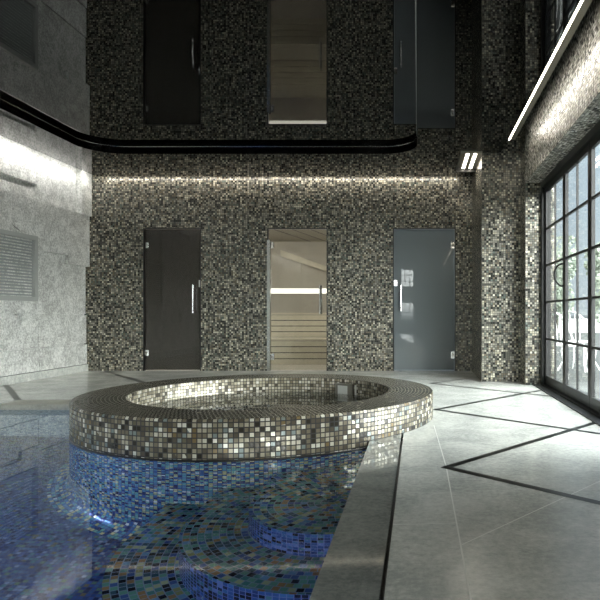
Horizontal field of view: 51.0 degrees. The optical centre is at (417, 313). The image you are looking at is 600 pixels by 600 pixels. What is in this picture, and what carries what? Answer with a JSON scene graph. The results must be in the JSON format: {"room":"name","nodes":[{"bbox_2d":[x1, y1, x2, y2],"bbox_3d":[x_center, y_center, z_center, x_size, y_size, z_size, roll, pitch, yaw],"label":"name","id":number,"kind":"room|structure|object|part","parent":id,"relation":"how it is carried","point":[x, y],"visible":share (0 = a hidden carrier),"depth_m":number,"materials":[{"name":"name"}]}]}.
{"room":"indoor swimming pool","nodes":[
{"label":"indoor swimming pool","id":0,"kind":"room"},
{"bbox_2d":[0,136,91,376],"bbox_3d":[-4.955,-0.860,0.750,0.290,3.400,16.500,0,0,0],"label":"wall","id":1,"kind":"structure","parent":0,"point":[43,196],"depth_m":7.99,"materials":[{"name":"stone"}]},
{"bbox_2d":[0,229,37,300],"bbox_3d":[-4.838,-0.570,7.140,0.075,0.820,1.140,0,0,0],"label":"air vent","id":2,"kind":"object","parent":1,"relation":"in","point":[20,297],"visible":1,"depth_m":7.40,"materials":[{"name":"grey metal"}]},
{"bbox_2d":[0,364,87,385],"bbox_3d":[-4.902,0.790,0.750,0.075,0.100,16.500,0,0,0],"label":"baseboard","id":3,"kind":"structure","parent":1,"relation":"attached to","point":[30,376],"depth_m":7.88,"materials":[{"name":"stone"}]},
{"bbox_2d":[85,175,471,370],"bbox_3d":[-1.960,-0.860,9.060,5.920,3.400,0.120,0,0,0],"label":"wall","id":4,"kind":"structure","parent":0,"point":[233,214],"depth_m":9.00,"materials":[{"name":"tile"}]},
{"bbox_2d":[143,228,200,370],"bbox_3d":[-3.641,-0.214,9.025,0.879,2.109,0.094,0,0,0],"label":"door","id":5,"kind":"structure","parent":4,"relation":"in","point":[171,256],"depth_m":9.04,"materials":[{"name":"black paint"}]},
{"bbox_3d":[-3.320,-0.221,8.990,0.024,0.413,0.024,0,0,0],"label":"handle","id":6,"kind":"part","parent":5,"relation":"part of","materials":[{"name":"silver metal"}]},
{"bbox_2d":[267,228,326,370],"bbox_3d":[-1.782,-0.214,9.050,0.893,2.109,0.144,0,0,0],"label":"door","id":7,"kind":"structure","parent":4,"relation":"in","point":[270,245],"depth_m":8.99,"materials":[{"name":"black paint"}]},
{"bbox_3d":[-2.206,-0.126,9.030,0.044,1.932,0.080,0,0,0],"label":"post","id":8,"kind":"part","parent":7,"relation":"part of","materials":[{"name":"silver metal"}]},
{"bbox_3d":[-1.446,-0.214,8.990,0.024,0.428,0.024,0,0,0],"label":"handle","id":9,"kind":"part","parent":7,"relation":"part of","materials":[{"name":"silver metal"}]},
{"bbox_2d":[393,228,454,370],"bbox_3d":[0.092,-0.214,9.025,0.922,2.109,0.094,0,0,0],"label":"door","id":10,"kind":"structure","parent":4,"relation":"in","point":[423,258],"depth_m":9.04,"materials":[{"name":"grey glass"}]},
{"bbox_3d":[-0.251,-0.236,8.990,0.024,0.384,0.024,0,0,0],"label":"handle","id":11,"kind":"part","parent":10,"relation":"part of","materials":[{"name":"silver metal"}]},
{"bbox_2d":[0,0,578,175],"bbox_3d":[-1.825,-2.022,0.685,5.710,0.045,16.370,0,0,0],"label":"ceiling","id":12,"kind":"structure","parent":0,"point":[128,73],"depth_m":5.25,"materials":[{"name":"black"}]},
{"bbox_2d":[0,0,417,153],"bbox_3d":[-1.977,-1.992,2.205,3.946,0.096,10.410,0,0,0],"label":"ceiling trim","id":13,"kind":"structure","parent":12,"relation":"attached to","point":[4,105],"depth_m":7.40,"materials":[{"name":"black plastic"}]},
{"bbox_2d":[457,151,481,171],"bbox_3d":[0.660,-1.970,7.918,0.260,0.060,0.835,0,0,0],"label":"ceiling light","id":14,"kind":"object","parent":12,"relation":"attached to","point":[468,161],"visible":1,"depth_m":7.90,"materials":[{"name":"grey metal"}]},
{"bbox_2d":[508,0,591,139],"bbox_3d":[1.075,-2.022,-0.200,0.080,0.057,14.400,0,0,0],"label":"ceiling light","id":15,"kind":"object","parent":12,"relation":"attached to","point":[582,6],"visible":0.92,"depth_m":4.80,"materials":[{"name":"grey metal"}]},
{"bbox_2d":[269,230,326,369],"bbox_3d":[-1.935,-0.270,10.395,2.270,2.320,2.550,0,0,0],"label":"sauna room","id":16,"kind":"structure","parent":0,"point":[285,273],"depth_m":11.62,"materials":[{"name":"brown wood"}]},
{"bbox_2d":[271,337,326,364],"bbox_3d":[-1.940,0.625,10.425,2.020,0.430,0.638,0,0,0],"label":"bench","id":17,"kind":"object","parent":16,"relation":"in","point":[287,350],"visible":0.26,"depth_m":10.11,"materials":[{"name":"brown wood"}]},
{"bbox_3d":[-1.940,0.425,10.425,2.020,0.030,0.638,0,0,0],"label":"seat","id":18,"kind":"part","parent":17,"relation":"part of","materials":[{"name":"brown wood"}]},
{"bbox_2d":[271,313,326,336],"bbox_3d":[-1.940,0.410,11.085,2.020,0.860,0.618,0,0,0],"label":"bench","id":19,"kind":"object","parent":16,"relation":"in","point":[282,324],"visible":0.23,"depth_m":10.78,"materials":[{"name":"brown wood"}]},
{"bbox_3d":[-1.940,-0.005,11.085,2.020,0.030,0.618,0,0,0],"label":"seat","id":20,"kind":"part","parent":19,"relation":"part of","materials":[{"name":"brown wood"}]},
{"bbox_2d":[271,288,326,293],"bbox_3d":[-1.940,-0.436,11.590,2.060,0.100,0.040,0,0,0],"label":"wall light","id":21,"kind":"object","parent":16,"relation":"attached to","point":[273,290],"visible":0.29,"depth_m":11.57,"materials":[{"name":"white"}]},
{"bbox_2d":[271,289,326,292],"bbox_3d":[-1.940,-0.436,11.574,2.040,0.084,0.008,0,0,0],"label":"diffuser","id":22,"kind":"object","parent":21,"relation":"attached to","point":[272,290],"depth_m":11.57,"materials":[{"name":"white plastic"}]},
{"bbox_2d":[276,230,326,241],"bbox_3d":[-1.670,-1.378,10.365,1.190,0.008,2.728,0,0,10],"label":"ceiling","id":23,"kind":"structure","parent":16,"relation":"attached to","point":[276,230],"depth_m":10.68,"materials":[{"name":"black paint"}]},
{"bbox_2d":[281,250,326,270],"bbox_3d":[-1.725,-0.865,11.535,1.730,0.690,0.070,0,0,0],"label":"board","id":24,"kind":"object","parent":16,"relation":"attached to","point":[284,254],"visible":0.56,"depth_m":11.50,"materials":[{"name":"brown wood"}]},
{"bbox_2d":[0,370,599,599],"bbox_3d":[-1.650,0.859,0.800,6.540,0.041,16.600,0,0,0],"label":"floor","id":25,"kind":"structure","parent":0,"point":[498,494],"depth_m":2.90,"materials":[{"name":"tile"}]},
{"bbox_2d":[381,441,402,599],"bbox_3d":[-0.110,0.916,1.449,0.180,0.048,5.898,0,0,0],"label":"channel","id":26,"kind":"object","parent":25,"relation":"in","point":[392,518],"visible":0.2,"depth_m":2.46,"materials":[{"name":"black paint"}]},
{"bbox_3d":[-2.110,1.545,2.080,3.580,1.330,7.160,0,0,0],"label":"basin","id":27,"kind":"object","parent":25,"relation":"in","visible":0},
{"bbox_2d":[0,400,70,409],"bbox_3d":[-3.114,0.865,5.810,1.572,0.050,0.300,0,0,0],"label":"edging","id":28,"kind":"object","parent":27,"relation":"on","point":[18,404],"visible":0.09,"depth_m":5.66,"materials":[{"name":"stone"}]},
{"bbox_2d":[0,410,365,599],"bbox_3d":[-2.110,0.890,2.080,3.580,0.001,7.160,0,0,0],"label":"pool water","id":29,"kind":"object","parent":27,"relation":"in","point":[76,523],"visible":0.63,"depth_m":2.60,"materials":[{"name":"blue liquid"}]},
{"bbox_2d":[69,374,432,461],"bbox_3d":[-1.280,1.422,5.070,3.090,1.576,3.090,0,0,0],"label":"hot tub","id":30,"kind":"object","parent":27,"relation":"on","point":[117,421],"visible":0.44,"depth_m":3.94,"materials":[{"name":"tile"}]},
{"bbox_2d":[146,391,372,409],"bbox_3d":[-1.280,0.770,5.070,2.058,0.001,2.058,0,0,0],"label":"water","id":31,"kind":"object","parent":30,"relation":"in","point":[263,399],"visible":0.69,"depth_m":5.43,"materials":[{"name":"liquid"}]},
{"bbox_2d":[309,434,401,599],"bbox_3d":[-0.218,0.865,1.419,0.204,0.050,5.839,0,0,0],"label":"pool coping","id":32,"kind":"object","parent":27,"relation":"on","point":[353,567],"visible":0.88,"depth_m":2.32,"materials":[{"name":"stone"}]},
{"bbox_2d":[472,132,519,381],"bbox_3d":[1.045,-0.860,8.285,0.510,3.400,1.430,0,0,0],"label":"pillar","id":33,"kind":"structure","parent":0,"point":[496,178],"depth_m":7.57,"materials":[{"name":"tile"}]},
{"bbox_2d":[520,123,553,384],"bbox_3d":[1.445,-0.860,8.110,0.350,3.400,1.780,0,0,0],"label":"wall","id":34,"kind":"structure","parent":0,"point":[530,193],"depth_m":7.22,"materials":[{"name":"tile"}]},
{"bbox_2d":[525,0,599,182],"bbox_3d":[1.445,-0.860,-0.140,0.350,3.400,14.720,0,0,0],"label":"wall","id":35,"kind":"structure","parent":0,"point":[567,108],"depth_m":5.25,"materials":[{"name":"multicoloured tile"}]},
{"bbox_2d":[545,169,563,393],"bbox_3d":[1.450,-0.333,6.666,0.132,2.294,0.920,0,0,0],"label":"door","id":36,"kind":"structure","parent":35,"relation":"in","point":[550,381],"depth_m":6.70,"materials":[{"name":"black metal"}]},
{"bbox_3d":[1.435,-0.401,6.242,0.102,0.250,0.020,0,0,0],"label":"pull handle","id":37,"kind":"part","parent":36,"relation":"part of","materials":[{"name":"black metal"}]},
{"bbox_2d":[533,384,599,425],"bbox_3d":[1.490,0.834,5.285,0.260,0.012,3.870,0,0,0],"label":"trim","id":38,"kind":"structure","parent":35,"relation":"attached to","point":[591,417],"depth_m":5.52,"materials":[{"name":"black metal"}]},
{"bbox_2d":[541,120,599,417],"bbox_3d":[1.500,-0.355,5.285,0.120,2.390,3.870,0,0,0],"label":"trim","id":39,"kind":"structure","parent":35,"relation":"attached to","point":[595,130],"depth_m":7.13,"materials":[{"name":"black metal"}]},
{"bbox_2d":[564,143,589,407],"bbox_3d":[1.500,-0.333,5.739,0.032,2.294,0.920,0,0,0],"label":"door","id":40,"kind":"structure","parent":35,"relation":"in","point":[576,394],"depth_m":5.74,"materials":[{"name":"black metal"}]},
{"bbox_2d":[590,133,599,413],"bbox_3d":[1.450,-0.333,4.811,0.132,2.294,0.920,0,0,0],"label":"door","id":41,"kind":"structure","parent":35,"relation":"in","point":[594,402],"depth_m":5.22,"materials":[{"name":"black metal"}]},
{"label":"outside","id":42,"kind":"structure","parent":0,"visible":0},
{"bbox_2d":[556,333,599,398],"bbox_3d":[20.810,0.950,20.000,38.380,0.180,80.000,0,0,0],"label":"terrace","id":43,"kind":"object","parent":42,"point":[583,376],"depth_m":9.99,"materials":[{"name":"white"}]},
{"bbox_2d":[556,249,575,332],"bbox_3d":[5.883,-0.981,26.176,1.748,3.690,1.694,0,0,0],"label":"tree","id":44,"kind":"object","parent":43,"relation":"on","point":[559,271],"visible":0.2,"depth_m":25.71,"materials":[{"name":"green plant"}]},
{"bbox_2d":[556,235,575,318],"bbox_3d":[7.238,-1.648,32.029,2.501,5.022,2.422,0,0,0],"label":"tree","id":45,"kind":"object","parent":43,"relation":"on","point":[571,237],"visible":0.12,"depth_m":31.75,"materials":[{"name":"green plant"}]},
{"bbox_2d":[556,312,587,372],"bbox_3d":[2.003,0.407,8.325,0.523,0.918,0.544,0,0,-34],"label":"garden chair","id":46,"kind":"object","parent":43,"relation":"on","point":[557,343],"visible":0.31,"depth_m":8.48,"materials":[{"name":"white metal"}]},
{"bbox_3d":[1.921,0.187,8.445,0.523,0.478,0.252,0,0,-34],"label":"backrest","id":47,"kind":"part","parent":46,"relation":"part of","materials":[{"name":"white metal"}]},
{"bbox_3d":[2.020,0.420,8.300,0.484,0.024,0.484,0,0,-34],"label":"seat","id":48,"kind":"part","parent":46,"relation":"part of","materials":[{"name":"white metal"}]},
{"bbox_3d":[2.291,0.641,8.249,0.121,0.449,0.024,0,0,11],"label":"leg","id":49,"kind":"part","parent":46,"relation":"part of","materials":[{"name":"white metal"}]},
{"bbox_2d":[557,311,599,371],"bbox_3d":[2.430,0.407,9.278,0.523,0.918,0.544,0,0,42],"label":"garden chair","id":50,"kind":"object","parent":43,"relation":"on","point":[580,340],"visible":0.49,"depth_m":9.13,"materials":[{"name":"white metal"}]},
{"bbox_3d":[2.175,0.641,9.288,0.121,0.449,0.024,0,0,-3],"label":"leg","id":51,"kind":"part","parent":50,"relation":"part of","materials":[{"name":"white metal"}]},
{"bbox_3d":[2.331,0.187,9.170,0.523,0.478,0.252,0,0,42],"label":"backrest","id":52,"kind":"part","parent":50,"relation":"part of","materials":[{"name":"white metal"}]},
{"bbox_3d":[2.438,0.641,9.575,0.024,0.449,0.121,0,0,-3],"label":"leg","id":53,"kind":"part","parent":50,"relation":"part of","materials":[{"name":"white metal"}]},
{"bbox_3d":[2.450,0.420,9.300,0.484,0.024,0.484,0,0,42],"label":"seat","id":54,"kind":"part","parent":50,"relation":"part of","materials":[{"name":"white metal"}]},
{"bbox_3d":[2.462,0.641,9.025,0.024,0.449,0.121,0,0,-3],"label":"leg","id":55,"kind":"part","parent":50,"relation":"part of","materials":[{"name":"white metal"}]},
{"bbox_2d":[558,319,599,332],"bbox_3d":[14.300,0.540,28.350,23.400,0.640,0.300,0,0,0],"label":"wall","id":56,"kind":"structure","parent":43,"relation":"on","point":[583,329],"depth_m":28.20,"materials":[{"name":"white"}]},
{"bbox_2d":[584,242,599,322],"bbox_3d":[8.217,-1.157,26.677,1.915,4.041,1.527,0,0,-18],"label":"tree","id":57,"kind":"object","parent":43,"relation":"on","point":[597,250],"visible":0.56,"depth_m":26.37,"materials":[{"name":"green plant"}]}
]}

